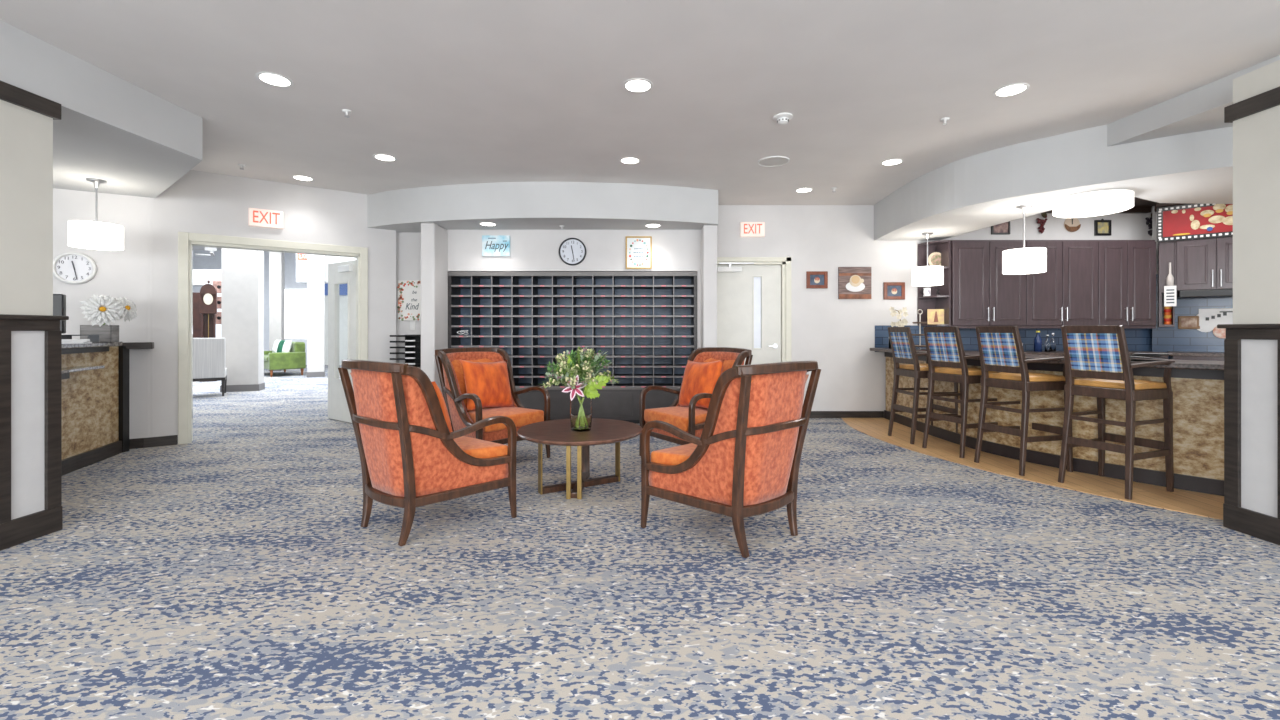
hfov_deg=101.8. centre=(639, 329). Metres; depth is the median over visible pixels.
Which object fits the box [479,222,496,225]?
recessed light
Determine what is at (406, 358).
tray
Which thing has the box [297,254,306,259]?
exit sign
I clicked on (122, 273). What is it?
wall
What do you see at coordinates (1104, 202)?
drum ceiling light
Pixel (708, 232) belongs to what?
pillar
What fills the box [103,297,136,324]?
daisy
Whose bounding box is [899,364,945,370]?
seat cushion
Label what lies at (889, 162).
recessed light
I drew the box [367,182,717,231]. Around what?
ceiling
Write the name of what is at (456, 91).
ceiling
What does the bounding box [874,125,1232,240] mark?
soffit
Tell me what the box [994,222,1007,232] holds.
picture
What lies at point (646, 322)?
mailboxes
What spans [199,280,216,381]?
grandfather clock
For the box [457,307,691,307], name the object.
shelf
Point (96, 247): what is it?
diffuser
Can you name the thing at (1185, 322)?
picture
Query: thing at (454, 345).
shelf
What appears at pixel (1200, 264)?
upper cabinet
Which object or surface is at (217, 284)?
wall plaque
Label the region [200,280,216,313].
hood
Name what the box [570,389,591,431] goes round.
glass vase
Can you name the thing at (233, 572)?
floor
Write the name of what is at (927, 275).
pendant lamp
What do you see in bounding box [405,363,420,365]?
tray
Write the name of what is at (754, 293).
door
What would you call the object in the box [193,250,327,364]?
wall
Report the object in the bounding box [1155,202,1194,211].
crown molding
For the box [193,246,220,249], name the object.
ceiling
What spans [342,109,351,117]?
sprinkler head
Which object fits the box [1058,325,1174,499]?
bar stool
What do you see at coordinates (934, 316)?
picture card
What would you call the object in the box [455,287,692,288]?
shelf
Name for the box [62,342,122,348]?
countertop
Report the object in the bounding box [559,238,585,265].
wall clock
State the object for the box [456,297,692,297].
shelf
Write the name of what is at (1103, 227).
picture
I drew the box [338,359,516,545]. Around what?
armchair
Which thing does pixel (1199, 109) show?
ceiling
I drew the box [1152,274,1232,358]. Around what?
tile backsplash
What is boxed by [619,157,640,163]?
recessed light
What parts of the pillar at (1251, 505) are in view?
board, panel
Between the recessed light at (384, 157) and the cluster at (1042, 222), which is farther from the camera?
the cluster at (1042, 222)
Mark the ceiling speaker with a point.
(772, 161)
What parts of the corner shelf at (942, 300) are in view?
panel, panel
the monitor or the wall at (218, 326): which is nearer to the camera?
the monitor
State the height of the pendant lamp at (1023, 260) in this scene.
0.671 m
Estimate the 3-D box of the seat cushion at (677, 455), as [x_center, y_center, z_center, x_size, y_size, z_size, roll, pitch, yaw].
[0.476,0.796,3.200,0.634,0.138,0.545,0,0,-40]
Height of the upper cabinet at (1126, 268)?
1.115 m
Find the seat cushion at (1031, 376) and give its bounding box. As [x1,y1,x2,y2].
[989,372,1064,381]
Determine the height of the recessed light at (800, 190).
0.006 m
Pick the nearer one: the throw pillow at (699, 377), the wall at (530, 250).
the throw pillow at (699, 377)
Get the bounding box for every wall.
[53,188,152,448]
[143,170,395,447]
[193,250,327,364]
[216,293,220,337]
[325,284,327,294]
[396,232,420,363]
[421,223,448,394]
[448,230,700,348]
[717,205,1151,410]
[1152,206,1232,358]
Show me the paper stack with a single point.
(64, 341)
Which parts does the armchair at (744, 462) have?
leg, armrest, frame, seat rail, leg, rail, rail, leg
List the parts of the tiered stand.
post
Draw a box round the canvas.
[838,267,870,298]
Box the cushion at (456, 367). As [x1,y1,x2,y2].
[451,358,493,408]
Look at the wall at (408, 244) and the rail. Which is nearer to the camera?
the rail
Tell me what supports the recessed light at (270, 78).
in the ceiling at (456, 91)
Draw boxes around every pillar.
[0,80,68,550]
[701,225,716,347]
[1217,60,1279,544]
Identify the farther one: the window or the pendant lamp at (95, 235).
the window
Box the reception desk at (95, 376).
[62,342,128,475]
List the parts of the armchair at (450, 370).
leg, rail, frame, rail, armrest, leg, seat, rail, frame, armrest, leg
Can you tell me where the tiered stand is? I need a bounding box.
[912,309,927,348]
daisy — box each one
[80,294,124,325]
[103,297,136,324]
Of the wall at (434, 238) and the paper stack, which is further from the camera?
the wall at (434, 238)
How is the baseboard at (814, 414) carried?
attached to the wall at (835, 333)
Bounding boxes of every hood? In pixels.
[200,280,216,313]
[1177,289,1232,298]
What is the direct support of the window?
in the wall at (199, 261)
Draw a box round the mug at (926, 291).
[920,288,930,295]
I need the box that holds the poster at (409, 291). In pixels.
[397,280,420,320]
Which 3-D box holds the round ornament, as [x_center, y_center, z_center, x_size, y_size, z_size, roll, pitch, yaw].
[5.883,-1.441,7.075,0.210,0.215,0.030,0,0,0]
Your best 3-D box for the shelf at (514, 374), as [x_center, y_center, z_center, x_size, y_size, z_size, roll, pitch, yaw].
[-0.863,0.598,6.826,3.105,0.018,0.348,0,0,0]
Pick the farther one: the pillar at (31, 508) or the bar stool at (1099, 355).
the bar stool at (1099, 355)
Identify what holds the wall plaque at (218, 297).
attached to the wall at (199, 261)
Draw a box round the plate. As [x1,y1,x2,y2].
[928,252,940,265]
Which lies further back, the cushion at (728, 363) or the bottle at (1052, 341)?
the bottle at (1052, 341)
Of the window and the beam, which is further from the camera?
the window
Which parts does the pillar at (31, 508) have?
panel, board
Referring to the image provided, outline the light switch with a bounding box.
[410,321,415,329]
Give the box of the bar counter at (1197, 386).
[870,348,1223,495]
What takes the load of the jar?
in the upper cabinet at (1166, 250)
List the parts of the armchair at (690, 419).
leg, armrest, seat, rail, frame, leg, armrest, frame, rail, leg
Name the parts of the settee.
arm, backrest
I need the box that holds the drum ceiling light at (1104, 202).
[1052,189,1133,217]
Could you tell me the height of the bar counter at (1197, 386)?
0.960 m
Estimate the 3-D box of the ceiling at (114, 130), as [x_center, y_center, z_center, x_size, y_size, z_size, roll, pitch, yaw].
[-6.281,-1.528,1.680,5.563,0.342,7.360,0,0,0]
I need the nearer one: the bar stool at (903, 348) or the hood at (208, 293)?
the bar stool at (903, 348)
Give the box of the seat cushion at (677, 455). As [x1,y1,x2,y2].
[651,443,696,464]
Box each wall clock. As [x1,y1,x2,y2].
[53,252,96,283]
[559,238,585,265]
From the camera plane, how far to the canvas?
7.06 m
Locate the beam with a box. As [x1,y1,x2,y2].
[193,253,355,285]
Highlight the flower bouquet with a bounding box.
[538,346,619,400]
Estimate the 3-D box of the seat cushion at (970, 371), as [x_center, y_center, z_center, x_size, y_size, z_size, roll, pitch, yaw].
[3.232,0.399,5.153,0.420,0.062,0.449,0,0,-17]
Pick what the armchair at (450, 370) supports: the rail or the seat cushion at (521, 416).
the seat cushion at (521, 416)
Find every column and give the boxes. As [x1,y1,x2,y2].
[220,248,264,391]
[269,251,284,370]
[307,254,324,376]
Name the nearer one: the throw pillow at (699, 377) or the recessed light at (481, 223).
the throw pillow at (699, 377)
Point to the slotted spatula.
(1170, 291)
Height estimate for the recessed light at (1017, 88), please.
0.006 m
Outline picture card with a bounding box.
[927,309,943,323]
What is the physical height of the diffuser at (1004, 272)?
0.026 m
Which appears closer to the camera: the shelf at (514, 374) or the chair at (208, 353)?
the shelf at (514, 374)
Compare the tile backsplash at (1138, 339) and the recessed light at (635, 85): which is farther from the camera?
the tile backsplash at (1138, 339)
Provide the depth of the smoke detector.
4.11 m
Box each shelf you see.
[454,345,692,345]
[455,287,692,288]
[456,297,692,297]
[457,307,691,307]
[460,317,690,317]
[509,355,689,355]
[514,364,685,365]
[514,374,683,375]
[515,383,680,385]
[918,240,950,325]
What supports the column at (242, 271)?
on the floor at (233, 572)
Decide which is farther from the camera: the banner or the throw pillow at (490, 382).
the banner
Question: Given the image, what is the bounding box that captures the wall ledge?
[109,342,153,348]
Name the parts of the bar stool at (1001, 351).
leg, crest rail, rail, leg, seat frame, armrest, leg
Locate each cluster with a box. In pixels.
[1036,213,1047,232]
[1145,213,1151,235]
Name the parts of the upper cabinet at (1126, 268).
door, panel moulding, raised panel, handle, door, raised panel, panel moulding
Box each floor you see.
[0,365,1279,719]
[841,418,1223,519]
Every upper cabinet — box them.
[951,240,1025,325]
[1025,240,1097,325]
[1097,240,1155,325]
[1158,241,1174,326]
[1175,236,1232,291]
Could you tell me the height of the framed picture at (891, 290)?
0.235 m
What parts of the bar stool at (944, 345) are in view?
leg, crest rail, rail, seat frame, leg, leg, armrest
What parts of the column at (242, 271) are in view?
board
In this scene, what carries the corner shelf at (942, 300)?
attached to the wall at (835, 333)
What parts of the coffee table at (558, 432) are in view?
leg, leg, leg, rail, rail, leg, leg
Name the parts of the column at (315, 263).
board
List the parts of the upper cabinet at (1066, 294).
door, raised panel, panel moulding, handle, door, raised panel, panel moulding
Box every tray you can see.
[62,335,98,342]
[390,335,420,336]
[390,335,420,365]
[390,340,420,342]
[390,346,420,347]
[390,352,420,353]
[390,357,420,359]
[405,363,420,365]
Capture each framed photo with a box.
[991,221,1009,234]
[1094,219,1110,235]
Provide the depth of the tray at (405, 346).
6.48 m
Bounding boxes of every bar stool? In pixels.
[888,327,957,443]
[922,326,997,457]
[974,326,1072,475]
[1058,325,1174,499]
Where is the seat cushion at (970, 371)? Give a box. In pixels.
[935,367,995,375]
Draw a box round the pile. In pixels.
[1129,353,1170,360]
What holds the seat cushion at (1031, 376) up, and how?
on the bar stool at (1001, 351)
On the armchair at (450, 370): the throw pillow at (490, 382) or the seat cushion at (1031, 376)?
the throw pillow at (490, 382)
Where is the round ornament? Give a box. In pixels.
[1064,218,1080,231]
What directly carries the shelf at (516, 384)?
attached to the mailboxes
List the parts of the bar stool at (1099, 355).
leg, crest rail, rail, leg, seat frame, leg, armrest, arm post, leg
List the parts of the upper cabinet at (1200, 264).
door, raised panel, panel moulding, handle, door, panel moulding, raised panel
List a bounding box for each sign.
[249,208,282,228]
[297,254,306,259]
[482,235,509,255]
[740,222,764,236]
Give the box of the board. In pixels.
[1196,308,1232,338]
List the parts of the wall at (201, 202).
baseboard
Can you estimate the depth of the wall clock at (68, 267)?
5.04 m
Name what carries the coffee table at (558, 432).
on the floor at (233, 572)
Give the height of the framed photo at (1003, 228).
0.220 m
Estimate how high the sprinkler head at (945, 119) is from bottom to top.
0.045 m
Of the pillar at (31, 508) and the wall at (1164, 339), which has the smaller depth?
the pillar at (31, 508)
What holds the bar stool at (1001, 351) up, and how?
on the floor at (1184, 501)
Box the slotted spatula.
[1164,262,1176,306]
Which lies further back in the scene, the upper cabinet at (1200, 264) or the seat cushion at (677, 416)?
the upper cabinet at (1200, 264)
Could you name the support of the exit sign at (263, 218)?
attached to the wall at (201, 202)
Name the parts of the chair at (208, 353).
backrest, seat frame, leg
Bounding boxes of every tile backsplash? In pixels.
[875,325,1151,351]
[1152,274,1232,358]
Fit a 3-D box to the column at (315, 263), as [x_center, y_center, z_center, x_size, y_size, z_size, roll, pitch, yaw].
[-8.350,-0.775,13.400,0.391,3.950,0.350,0,0,-30]
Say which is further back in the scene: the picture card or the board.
the picture card
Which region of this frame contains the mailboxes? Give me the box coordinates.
[448,272,696,423]
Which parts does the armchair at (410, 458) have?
leg, rail, rail, leg, seat rail, frame, armrest, leg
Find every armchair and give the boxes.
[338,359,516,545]
[435,347,549,457]
[639,347,752,455]
[641,361,820,557]
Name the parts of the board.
round dish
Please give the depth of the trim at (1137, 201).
6.81 m
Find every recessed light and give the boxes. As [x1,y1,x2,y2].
[256,72,293,86]
[292,175,313,180]
[373,154,396,160]
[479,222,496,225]
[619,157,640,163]
[623,78,652,92]
[644,224,661,227]
[795,188,812,192]
[880,159,903,165]
[993,83,1029,96]
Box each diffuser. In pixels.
[69,245,122,249]
[913,284,941,285]
[1003,271,1044,273]
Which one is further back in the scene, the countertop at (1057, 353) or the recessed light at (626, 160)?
the countertop at (1057, 353)
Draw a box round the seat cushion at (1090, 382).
[1074,378,1166,389]
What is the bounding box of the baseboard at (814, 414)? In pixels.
[810,411,883,417]
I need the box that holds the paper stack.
[62,339,91,343]
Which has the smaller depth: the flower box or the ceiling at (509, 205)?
the flower box
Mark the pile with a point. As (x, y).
(1143, 356)
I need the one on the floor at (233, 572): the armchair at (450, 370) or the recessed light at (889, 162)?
the armchair at (450, 370)
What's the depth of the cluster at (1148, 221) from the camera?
7.05 m
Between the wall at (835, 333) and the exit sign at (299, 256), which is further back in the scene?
the exit sign at (299, 256)
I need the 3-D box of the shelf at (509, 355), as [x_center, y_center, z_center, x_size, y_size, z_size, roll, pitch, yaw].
[-0.863,0.340,6.826,3.105,0.018,0.348,0,0,0]
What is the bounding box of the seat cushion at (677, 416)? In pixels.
[644,406,707,431]
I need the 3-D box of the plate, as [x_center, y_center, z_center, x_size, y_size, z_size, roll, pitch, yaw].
[3.956,-0.935,6.943,0.220,0.209,0.014,0,0,0]
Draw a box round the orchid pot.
[889,307,907,347]
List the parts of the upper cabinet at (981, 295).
door, raised panel, panel moulding, handle, door, raised panel, panel moulding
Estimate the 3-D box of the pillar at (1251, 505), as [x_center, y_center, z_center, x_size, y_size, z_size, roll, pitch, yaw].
[3.824,-0.158,3.000,0.572,2.715,0.384,0,0,0]
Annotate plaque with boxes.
[213,281,220,292]
[216,312,220,323]
[217,296,220,308]
[1178,316,1199,328]
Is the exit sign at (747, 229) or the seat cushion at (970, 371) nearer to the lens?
the seat cushion at (970, 371)
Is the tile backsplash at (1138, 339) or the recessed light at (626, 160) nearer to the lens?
the recessed light at (626, 160)
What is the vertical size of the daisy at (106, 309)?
0.300 m
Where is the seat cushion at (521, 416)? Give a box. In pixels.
[468,407,543,432]
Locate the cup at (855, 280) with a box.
[850,275,863,286]
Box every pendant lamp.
[68,178,123,250]
[912,232,943,285]
[1002,204,1046,273]
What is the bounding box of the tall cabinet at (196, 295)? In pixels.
[193,292,200,337]
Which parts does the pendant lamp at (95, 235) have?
lamp shade, rod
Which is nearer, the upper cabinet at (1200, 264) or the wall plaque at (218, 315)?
the upper cabinet at (1200, 264)
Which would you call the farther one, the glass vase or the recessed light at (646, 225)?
the recessed light at (646, 225)
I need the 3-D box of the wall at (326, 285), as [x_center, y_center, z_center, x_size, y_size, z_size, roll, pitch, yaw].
[-10.100,-1.650,17.850,2.200,0.900,0.100,0,0,0]
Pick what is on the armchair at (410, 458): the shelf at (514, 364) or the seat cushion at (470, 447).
the seat cushion at (470, 447)
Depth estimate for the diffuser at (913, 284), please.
6.51 m
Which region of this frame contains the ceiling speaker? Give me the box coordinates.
[758,156,788,166]
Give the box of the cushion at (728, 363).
[703,358,734,372]
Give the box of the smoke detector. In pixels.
[773,113,792,124]
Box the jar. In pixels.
[1164,306,1171,324]
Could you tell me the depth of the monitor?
4.47 m
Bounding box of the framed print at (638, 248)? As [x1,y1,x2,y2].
[626,236,651,268]
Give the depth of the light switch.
6.84 m
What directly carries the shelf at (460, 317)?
attached to the mailboxes
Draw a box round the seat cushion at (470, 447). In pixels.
[454,436,507,457]
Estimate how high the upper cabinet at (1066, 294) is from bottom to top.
1.115 m
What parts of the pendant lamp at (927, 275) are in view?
lamp shade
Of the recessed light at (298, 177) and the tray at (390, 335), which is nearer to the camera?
the recessed light at (298, 177)
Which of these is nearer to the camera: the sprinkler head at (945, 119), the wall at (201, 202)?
the sprinkler head at (945, 119)
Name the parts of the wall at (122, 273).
baseboard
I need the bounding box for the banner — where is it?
[1157,204,1232,241]
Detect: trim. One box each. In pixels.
[1043,206,1150,212]
[1134,197,1155,207]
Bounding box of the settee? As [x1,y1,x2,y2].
[264,342,305,376]
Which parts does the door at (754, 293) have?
closer arm, lite frame, handle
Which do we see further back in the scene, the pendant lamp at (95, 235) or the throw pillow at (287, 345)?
the throw pillow at (287, 345)
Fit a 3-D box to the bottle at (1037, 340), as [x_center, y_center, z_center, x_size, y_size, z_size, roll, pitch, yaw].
[5.166,0.145,6.750,0.084,0.270,0.084,0,0,0]
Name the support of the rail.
attached to the upper cabinet at (981, 295)
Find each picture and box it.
[806,271,827,287]
[883,282,904,299]
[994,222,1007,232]
[1098,222,1108,232]
[1181,318,1196,326]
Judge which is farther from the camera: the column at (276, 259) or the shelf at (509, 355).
the column at (276, 259)
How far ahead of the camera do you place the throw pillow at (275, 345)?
14.24 m
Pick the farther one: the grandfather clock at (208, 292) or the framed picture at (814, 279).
the grandfather clock at (208, 292)
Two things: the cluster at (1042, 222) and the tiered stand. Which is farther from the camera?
the cluster at (1042, 222)
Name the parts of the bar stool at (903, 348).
leg, crest rail, rail, seat frame, leg, leg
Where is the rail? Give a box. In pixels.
[949,326,1155,327]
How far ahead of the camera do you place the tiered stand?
6.44 m
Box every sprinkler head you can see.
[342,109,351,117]
[940,117,949,124]
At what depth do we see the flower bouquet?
3.82 m
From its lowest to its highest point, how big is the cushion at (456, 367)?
0.490 m
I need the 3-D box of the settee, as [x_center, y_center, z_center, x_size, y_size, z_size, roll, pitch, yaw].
[-9.740,0.760,14.011,1.620,0.880,0.870,0,0,40]
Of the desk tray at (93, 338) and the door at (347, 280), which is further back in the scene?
the door at (347, 280)
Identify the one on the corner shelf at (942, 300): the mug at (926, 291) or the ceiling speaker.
the mug at (926, 291)
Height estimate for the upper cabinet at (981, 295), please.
1.115 m
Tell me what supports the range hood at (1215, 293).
attached to the upper cabinet at (1200, 264)
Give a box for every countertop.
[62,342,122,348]
[975,351,1172,358]
[1168,351,1223,360]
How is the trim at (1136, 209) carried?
attached to the wall at (835, 333)
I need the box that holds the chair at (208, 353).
[193,338,226,395]
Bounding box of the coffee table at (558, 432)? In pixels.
[517,418,641,498]
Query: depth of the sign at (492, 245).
6.63 m
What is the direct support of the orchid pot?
on the bar counter at (1197, 386)
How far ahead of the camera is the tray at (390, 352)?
6.48 m
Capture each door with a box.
[178,232,367,443]
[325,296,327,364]
[717,257,790,364]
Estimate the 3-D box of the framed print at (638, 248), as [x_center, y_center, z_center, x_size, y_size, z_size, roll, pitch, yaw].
[-0.017,-0.989,6.647,0.335,0.415,0.025,0,0,0]
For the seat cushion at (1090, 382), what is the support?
on the bar stool at (1099, 355)
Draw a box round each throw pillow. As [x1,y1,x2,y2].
[272,340,280,352]
[277,339,285,352]
[282,340,291,351]
[431,381,453,439]
[459,359,514,411]
[678,359,724,408]
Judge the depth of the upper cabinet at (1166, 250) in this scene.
6.70 m
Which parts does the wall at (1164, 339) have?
wall panel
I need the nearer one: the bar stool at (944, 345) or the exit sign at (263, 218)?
the bar stool at (944, 345)
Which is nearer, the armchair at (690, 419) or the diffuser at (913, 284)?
the armchair at (690, 419)
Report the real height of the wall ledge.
0.065 m
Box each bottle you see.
[1034,331,1041,351]
[1045,335,1049,351]
[1050,333,1055,351]
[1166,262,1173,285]
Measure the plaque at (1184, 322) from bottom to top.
0.170 m
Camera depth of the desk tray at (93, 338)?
4.41 m
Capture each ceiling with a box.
[0,0,1279,204]
[0,20,201,197]
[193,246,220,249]
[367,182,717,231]
[1107,55,1279,146]
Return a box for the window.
[285,289,306,338]
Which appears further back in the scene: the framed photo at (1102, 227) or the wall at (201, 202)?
the framed photo at (1102, 227)
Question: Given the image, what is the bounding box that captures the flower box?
[80,325,118,341]
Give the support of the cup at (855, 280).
on the canvas
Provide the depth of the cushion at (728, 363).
4.97 m
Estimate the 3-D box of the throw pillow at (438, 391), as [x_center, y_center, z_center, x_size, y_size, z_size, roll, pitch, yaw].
[-1.359,0.510,3.227,0.549,0.496,0.254,0,0,36]
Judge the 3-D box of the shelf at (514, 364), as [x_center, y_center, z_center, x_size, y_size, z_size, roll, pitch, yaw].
[-0.863,0.469,6.826,3.105,0.018,0.348,0,0,0]
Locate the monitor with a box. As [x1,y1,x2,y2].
[53,294,65,332]
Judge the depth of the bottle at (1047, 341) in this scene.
6.68 m
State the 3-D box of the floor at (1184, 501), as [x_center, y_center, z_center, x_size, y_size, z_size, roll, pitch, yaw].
[5.799,1.198,4.795,6.403,0.005,4.590,0,0,0]
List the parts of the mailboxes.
frame, edge trim, edge trim, edge trim, edge trim, door, edge trim, frame, label rail, label rail, label rail, label rail, label rail, label rail, label rail, edge trim, panel, edge trim, label rail, label rail, label rail, label rail, door, edge trim, edge trim, edge trim, door, edge trim, frame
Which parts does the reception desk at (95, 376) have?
post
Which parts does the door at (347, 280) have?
closer arm, lite frame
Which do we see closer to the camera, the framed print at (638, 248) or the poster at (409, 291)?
the framed print at (638, 248)
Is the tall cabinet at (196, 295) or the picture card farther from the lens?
the tall cabinet at (196, 295)
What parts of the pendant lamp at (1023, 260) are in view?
rod, lamp shade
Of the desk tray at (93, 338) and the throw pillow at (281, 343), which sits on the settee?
the throw pillow at (281, 343)

